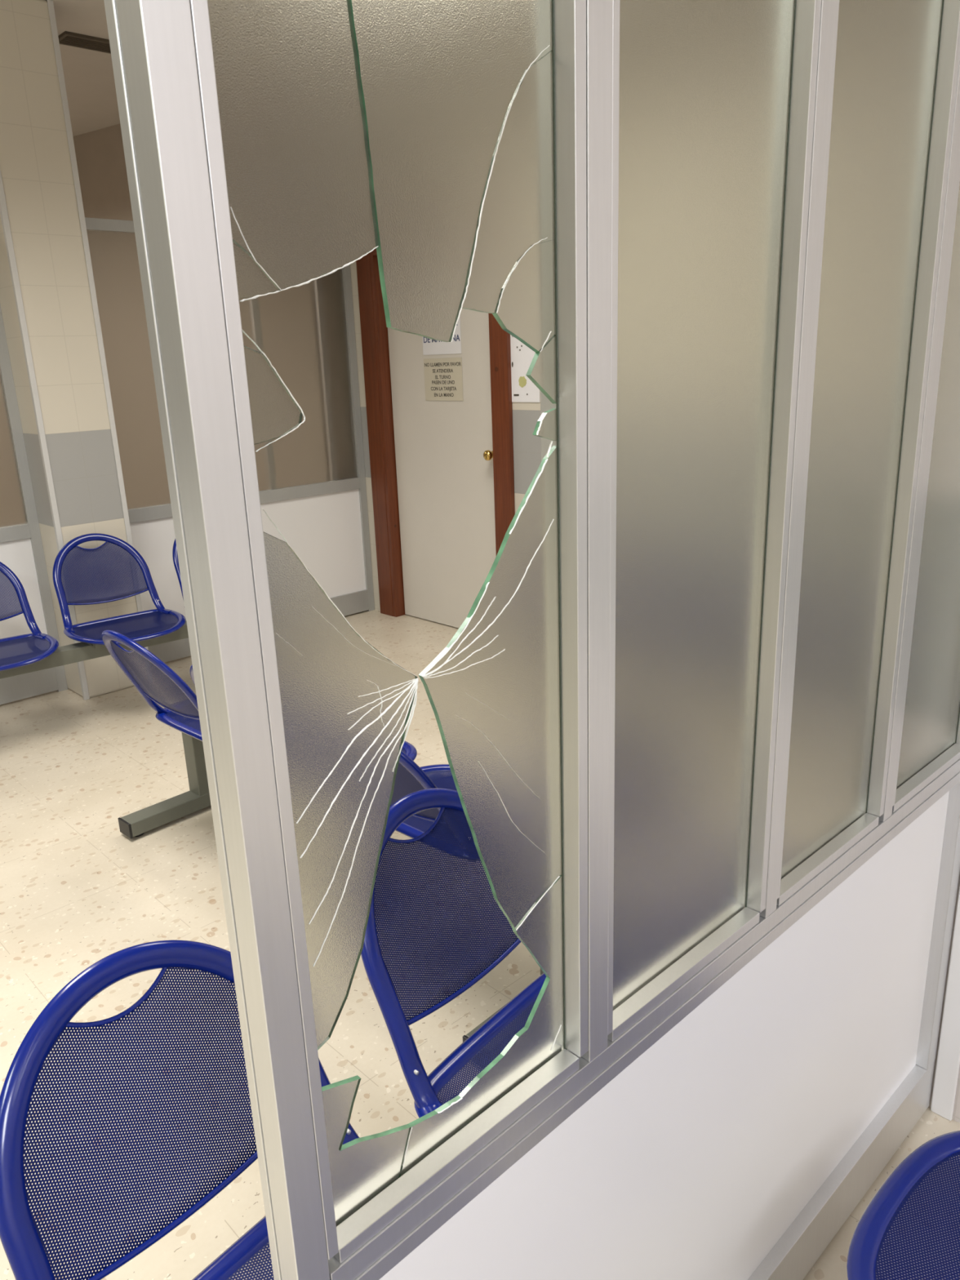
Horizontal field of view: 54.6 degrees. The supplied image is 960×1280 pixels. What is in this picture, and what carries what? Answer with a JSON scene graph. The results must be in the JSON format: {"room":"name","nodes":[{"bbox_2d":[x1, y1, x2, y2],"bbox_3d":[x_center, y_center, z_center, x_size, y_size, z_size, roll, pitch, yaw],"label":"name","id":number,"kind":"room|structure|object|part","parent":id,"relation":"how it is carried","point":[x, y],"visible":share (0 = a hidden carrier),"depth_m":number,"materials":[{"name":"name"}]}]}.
{"room":"waiting room","nodes":[
{"label":"waiting room","id":0,"kind":"room"},
{"bbox_2d":[0,0,148,697],"bbox_3d":[-1.927,-1.192,4.226,0.330,2.950,0.320,-18,23,-41],"label":"wall pillar","id":1,"kind":"structure","parent":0,"point":[36,166],"depth_m":4.04,"materials":[{"name":"paint"}]},
{"bbox_2d":[0,169,89,700],"bbox_3d":[-1.934,-1.127,4.013,0.024,2.950,0.022,-18,23,-41],"label":"trim","id":2,"kind":"structure","parent":1,"relation":"attached to","point":[3,210],"depth_m":4.02,"materials":[{"name":"silver metal"}]},
{"bbox_2d":[47,0,152,682],"bbox_3d":[-1.705,-1.199,4.222,0.024,2.950,0.022,-18,23,-41],"label":"trim","id":3,"kind":"structure","parent":1,"relation":"attached to","point":[50,2],"depth_m":4.09,"materials":[{"name":"silver metal"}]},
{"bbox_2d":[44,0,119,136],"bbox_3d":[-1.222,-1.886,1.222,6.700,0.080,10.100,-18,23,-41],"label":"ceiling","id":4,"kind":"structure","parent":0,"point":[89,77],"depth_m":4.70,"materials":[{"name":"paint"}]},
{"bbox_2d":[57,31,111,53],"bbox_3d":[-1.739,-2.769,4.335,0.440,0.012,0.150,-18,23,-41],"label":"ceiling vent","id":5,"kind":"object","parent":4,"relation":"in","point":[68,38],"visible":0.42,"depth_m":4.25,"materials":[{"name":"brown metal"}]},
{"bbox_2d":[72,124,133,221],"bbox_3d":[-1.845,-1.757,6.066,0.700,2.950,2.340,-18,23,-41],"label":"wall","id":6,"kind":"structure","parent":0,"point":[100,153],"depth_m":5.93,"materials":[{"name":"beige paint"}]},
{"bbox_2d":[0,217,374,704],"bbox_3d":[-3.000,-0.889,3.364,6.298,2.950,0.055,-18,23,-41],"label":"wall","id":7,"kind":"structure","parent":0,"point":[312,479],"depth_m":4.94,"materials":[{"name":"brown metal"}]},
{"bbox_3d":[-3.682,-0.671,2.734,4.306,1.296,0.006,-18,23,-41],"label":"frosted pane","id":8,"kind":"part","parent":7,"relation":"part of","materials":[{"name":"brown glass"}]},
{"bbox_3d":[-3.657,-0.022,2.931,4.300,0.066,0.040,-18,23,-41],"label":"rail","id":9,"kind":"part","parent":7,"relation":"part of","materials":[{"name":"grey metal"}]},
{"bbox_3d":[-3.646,0.309,3.034,4.300,0.639,0.013,-18,23,-41],"label":"panel","id":10,"kind":"part","parent":7,"relation":"part of","materials":[{"name":"white laminate"}]},
{"bbox_3d":[-3.631,0.668,3.142,4.300,0.130,0.040,-18,23,-41],"label":"rail","id":11,"kind":"part","parent":7,"relation":"part of","materials":[{"name":"grey metal"}]},
{"bbox_3d":[-1.317,-2.064,4.713,1.482,0.050,0.040,-18,23,-41],"label":"rail","id":12,"kind":"part","parent":7,"relation":"part of","materials":[{"name":"grey metal"}]},
{"bbox_3d":[-1.294,-1.424,4.910,1.488,1.296,0.006,-18,23,-41],"label":"frosted pane","id":13,"kind":"part","parent":7,"relation":"part of","materials":[{"name":"brown"}]},
{"bbox_3d":[-1.269,-0.776,5.107,1.482,0.066,0.040,-18,23,-41],"label":"rail","id":14,"kind":"part","parent":7,"relation":"part of","materials":[{"name":"grey metal"}]},
{"bbox_3d":[-1.258,-0.444,5.209,1.482,0.639,0.013,-18,23,-41],"label":"panel","id":15,"kind":"part","parent":7,"relation":"part of","materials":[{"name":"white laminate"}]},
{"bbox_3d":[-1.243,-0.086,5.317,1.482,0.130,0.040,-18,23,-41],"label":"rail","id":16,"kind":"part","parent":7,"relation":"part of","materials":[{"name":"grey metal"}]},
{"bbox_3d":[-0.744,-1.597,5.410,0.045,2.950,0.040,-18,23,-41],"label":"post","id":17,"kind":"part","parent":7,"relation":"part of","materials":[{"name":"grey metal"}]},
{"bbox_2d":[350,261,541,611],"bbox_3d":[-0.098,-1.497,5.002,0.300,2.950,6.340,-18,23,-41],"label":"wall","id":18,"kind":"structure","parent":0,"point":[526,446],"depth_m":4.71,"materials":[{"name":"white paint"}]},
{"bbox_2d":[355,248,515,627],"bbox_3d":[-0.201,-1.112,5.089,0.149,2.170,1.160,-18,23,-41],"label":"door","id":19,"kind":"structure","parent":18,"relation":"in","point":[442,475],"depth_m":5.19,"materials":[{"name":"white paint"}]},
{"bbox_2d":[422,316,461,355],"bbox_3d":[-0.206,-1.618,4.907,0.002,0.210,0.304,-18,23,-41],"label":"paper notice","id":20,"kind":"object","parent":19,"relation":"attached to","point":[430,347],"visible":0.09,"depth_m":4.91,"materials":[{"name":"white paper"}]},
{"bbox_2d":[423,357,463,400],"bbox_3d":[-0.198,-1.394,4.975,0.002,0.220,0.304,-18,23,-41],"label":"paper notice","id":21,"kind":"object","parent":19,"relation":"attached to","point":[443,380],"visible":1,"depth_m":4.97,"materials":[{"name":"beige paper"}]},
{"bbox_3d":[0.052,-0.956,4.804,0.069,0.054,0.054,-18,23,-41],"label":"knob","id":22,"kind":"part","parent":19,"relation":"part of","materials":[{"name":"gold metal"}]},
{"bbox_2d":[510,334,539,402],"bbox_3d":[0.215,-1.362,4.471,0.004,0.424,0.185,-18,23,-41],"label":"poster","id":23,"kind":"object","parent":18,"relation":"attached to","point":[523,390],"visible":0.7,"depth_m":4.50,"materials":[{"name":"white paper"}]},
{"bbox_2d":[518,376,526,387],"bbox_3d":[0.207,-1.254,4.515,0.001,0.054,0.053,-18,23,-41],"label":"print","id":24,"kind":"object","parent":23,"relation":"attached to","point":[522,380],"depth_m":4.52},
{"bbox_2d":[0,609,959,1279],"bbox_3d":[-1.114,1.010,2.106,6.700,0.080,10.100,-18,23,-41],"label":"floor","id":25,"kind":"structure","parent":0,"point":[77,891],"depth_m":2.65,"materials":[{"name":"beige tile"}]},
{"bbox_2d":[0,533,188,679],"bbox_3d":[-1.580,-0.046,4.131,1.732,0.790,0.615,-15,21,-37],"label":"bench","id":26,"kind":"object","parent":25,"relation":"on","point":[161,631],"visible":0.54,"depth_m":4.11,"materials":[{"name":"blue metal"}]},
{"bbox_3d":[-2.146,-0.196,3.897,0.384,0.253,0.133,-15,21,-37],"label":"backrest","id":27,"kind":"part","parent":26,"relation":"part of","materials":[{"name":"blue metal"}]},
{"bbox_3d":[-2.019,-0.126,3.759,0.495,0.389,0.579,-15,21,-37],"label":"chair frame","id":28,"kind":"part","parent":26,"relation":"part of","materials":[{"name":"blue metal"}]},
{"bbox_3d":[-1.725,-0.311,4.224,0.384,0.253,0.133,-15,21,-37],"label":"backrest","id":29,"kind":"part","parent":26,"relation":"part of","materials":[{"name":"blue metal"}]},
{"bbox_3d":[-1.599,-0.241,4.086,0.495,0.389,0.579,-15,21,-37],"label":"chair frame","id":30,"kind":"part","parent":26,"relation":"part of","materials":[{"name":"blue metal"}]},
{"bbox_3d":[-1.178,-0.357,4.413,0.495,0.389,0.579,-15,21,-37],"label":"chair frame","id":31,"kind":"part","parent":26,"relation":"part of","materials":[{"name":"blue metal"}]},
{"bbox_2d":[0,788,546,1279],"bbox_3d":[0.082,0.683,1.540,0.515,0.790,1.599,12,22,38],"label":"bench","id":32,"kind":"object","parent":25,"relation":"on","point":[25,1249],"visible":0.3,"depth_m":1.19,"materials":[{"name":"blue metal"}]},
{"bbox_3d":[-0.403,0.572,1.169,0.133,0.253,0.384,12,22,38],"label":"backrest","id":33,"kind":"part","parent":32,"relation":"part of","materials":[{"name":"blue metal"}]},
{"bbox_3d":[-0.274,0.628,1.076,0.515,0.389,0.495,12,22,38],"label":"chair frame","id":34,"kind":"part","parent":32,"relation":"part of","materials":[{"name":"blue metal"}]},
{"bbox_3d":[-0.054,0.435,1.574,0.133,0.253,0.384,12,22,38],"label":"backrest","id":35,"kind":"part","parent":32,"relation":"part of","materials":[{"name":"blue metal"}]},
{"bbox_3d":[0.075,0.491,1.482,0.515,0.389,0.495,12,22,38],"label":"chair frame","id":36,"kind":"part","parent":32,"relation":"part of","materials":[{"name":"blue metal"}]},
{"bbox_2d":[102,630,543,1067],"bbox_3d":[-0.443,0.364,2.647,1.732,0.790,0.655,13,23,41],"label":"bench","id":37,"kind":"object","parent":25,"relation":"on","point":[183,716],"visible":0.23,"depth_m":2.75,"materials":[{"name":"blue metal"}]},
{"bbox_3d":[-0.842,0.095,2.892,0.495,0.389,0.579,13,23,41],"label":"chair frame","id":38,"kind":"part","parent":37,"relation":"part of","materials":[{"name":"blue metal"}]},
{"bbox_3d":[-0.978,0.112,2.746,0.384,0.253,0.133,13,23,41],"label":"backrest","id":39,"kind":"part","parent":37,"relation":"part of","materials":[{"name":"blue metal"}]},
{"bbox_3d":[-0.990,0.411,3.251,0.070,0.259,0.054,13,23,41],"label":"leg","id":40,"kind":"part","parent":37,"relation":"part of","materials":[{"name":"grey metal"}]},
{"bbox_3d":[-0.480,0.181,2.566,0.495,0.389,0.579,13,23,41],"label":"chair frame","id":41,"kind":"part","parent":37,"relation":"part of","materials":[{"name":"blue metal"}]},
{"bbox_3d":[-0.254,0.284,2.093,0.384,0.253,0.133,13,23,41],"label":"backrest","id":42,"kind":"part","parent":37,"relation":"part of","materials":[{"name":"blue metal"}]},
{"bbox_3d":[-0.118,0.267,2.239,0.495,0.389,0.579,13,23,41],"label":"chair frame","id":43,"kind":"part","parent":37,"relation":"part of","materials":[{"name":"blue metal"}]},
{"bbox_2d":[846,1130,959,1279],"bbox_3d":[0.538,0.870,0.870,1.045,0.790,0.579,-18,23,-41],"label":"chair","id":44,"kind":"object","parent":25,"relation":"on","point":[881,1215],"visible":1,"depth_m":1.19,"materials":[{"name":"blue metal"}]},
{"bbox_2d":[103,0,959,1279],"bbox_3d":[0.335,-0.294,1.008,1.424,2.950,0.042,-18,23,-41],"label":"wall","id":45,"kind":"structure","parent":0,"point":[757,202],"depth_m":0.97,"materials":[{"name":"metal"}]},
{"bbox_3d":[-0.164,-0.137,0.555,0.039,2.950,0.041,-18,23,-41],"label":"post","id":46,"kind":"part","parent":45,"relation":"part of","materials":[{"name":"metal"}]},
{"bbox_2d":[207,0,567,1226],"bbox_3d":[-0.049,-0.204,0.656,0.314,1.389,0.006,-18,23,-41],"label":"glass pane","id":47,"kind":"object","parent":45,"relation":"attached to","point":[419,133],"visible":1,"depth_m":0.67,"materials":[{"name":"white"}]},
{"bbox_3d":[0.355,0.371,1.207,1.353,0.044,0.042,-18,23,-41],"label":"rail","id":48,"kind":"part","parent":45,"relation":"part of","materials":[{"name":"metal"}]},
{"bbox_3d":[0.361,0.703,1.315,1.353,0.662,0.014,-18,23,-41],"label":"panel","id":49,"kind":"part","parent":45,"relation":"part of","materials":[{"name":"white laminate"}]},
{"bbox_3d":[0.192,-0.643,0.779,0.305,2.136,0.005,-18,23,-41],"label":"frosted pane","id":50,"kind":"part","parent":45,"relation":"part of","materials":[{"name":"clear glass"}]},
{"bbox_3d":[0.395,1.046,1.428,1.394,0.114,0.041,-18,23,-41],"label":"rail","id":51,"kind":"part","parent":45,"relation":"part of","materials":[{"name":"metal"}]},
{"bbox_3d":[0.440,-0.721,1.005,0.303,2.136,0.005,-18,23,-41],"label":"frosted pane","id":52,"kind":"part","parent":45,"relation":"part of","materials":[{"name":"clear glass"}]},
{"bbox_3d":[0.692,-0.800,1.235,0.308,2.136,0.005,-18,23,-41],"label":"frosted pane","id":53,"kind":"part","parent":45,"relation":"part of","materials":[{"name":"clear glass"}]},
{"bbox_3d":[0.830,-0.512,1.444,0.040,2.824,0.041,-18,23,-41],"label":"wall post","id":54,"kind":"part","parent":45,"relation":"part of","materials":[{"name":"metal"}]},
{"bbox_2d":[928,872,959,1123],"bbox_3d":[2.644,-0.336,0.862,1.710,2.950,3.660,-18,23,-41],"label":"wall","id":55,"kind":"structure","parent":0,"point":[956,1114],"depth_m":1.84,"materials":[{"name":"paint"}]},
{"bbox_2d":[930,887,959,1120],"bbox_3d":[0.879,-0.449,1.448,0.008,2.950,0.041,-18,23,-41],"label":"trim","id":56,"kind":"structure","parent":55,"relation":"attached to","point":[948,1063],"depth_m":1.82,"materials":[{"name":"white laminate"}]}
]}

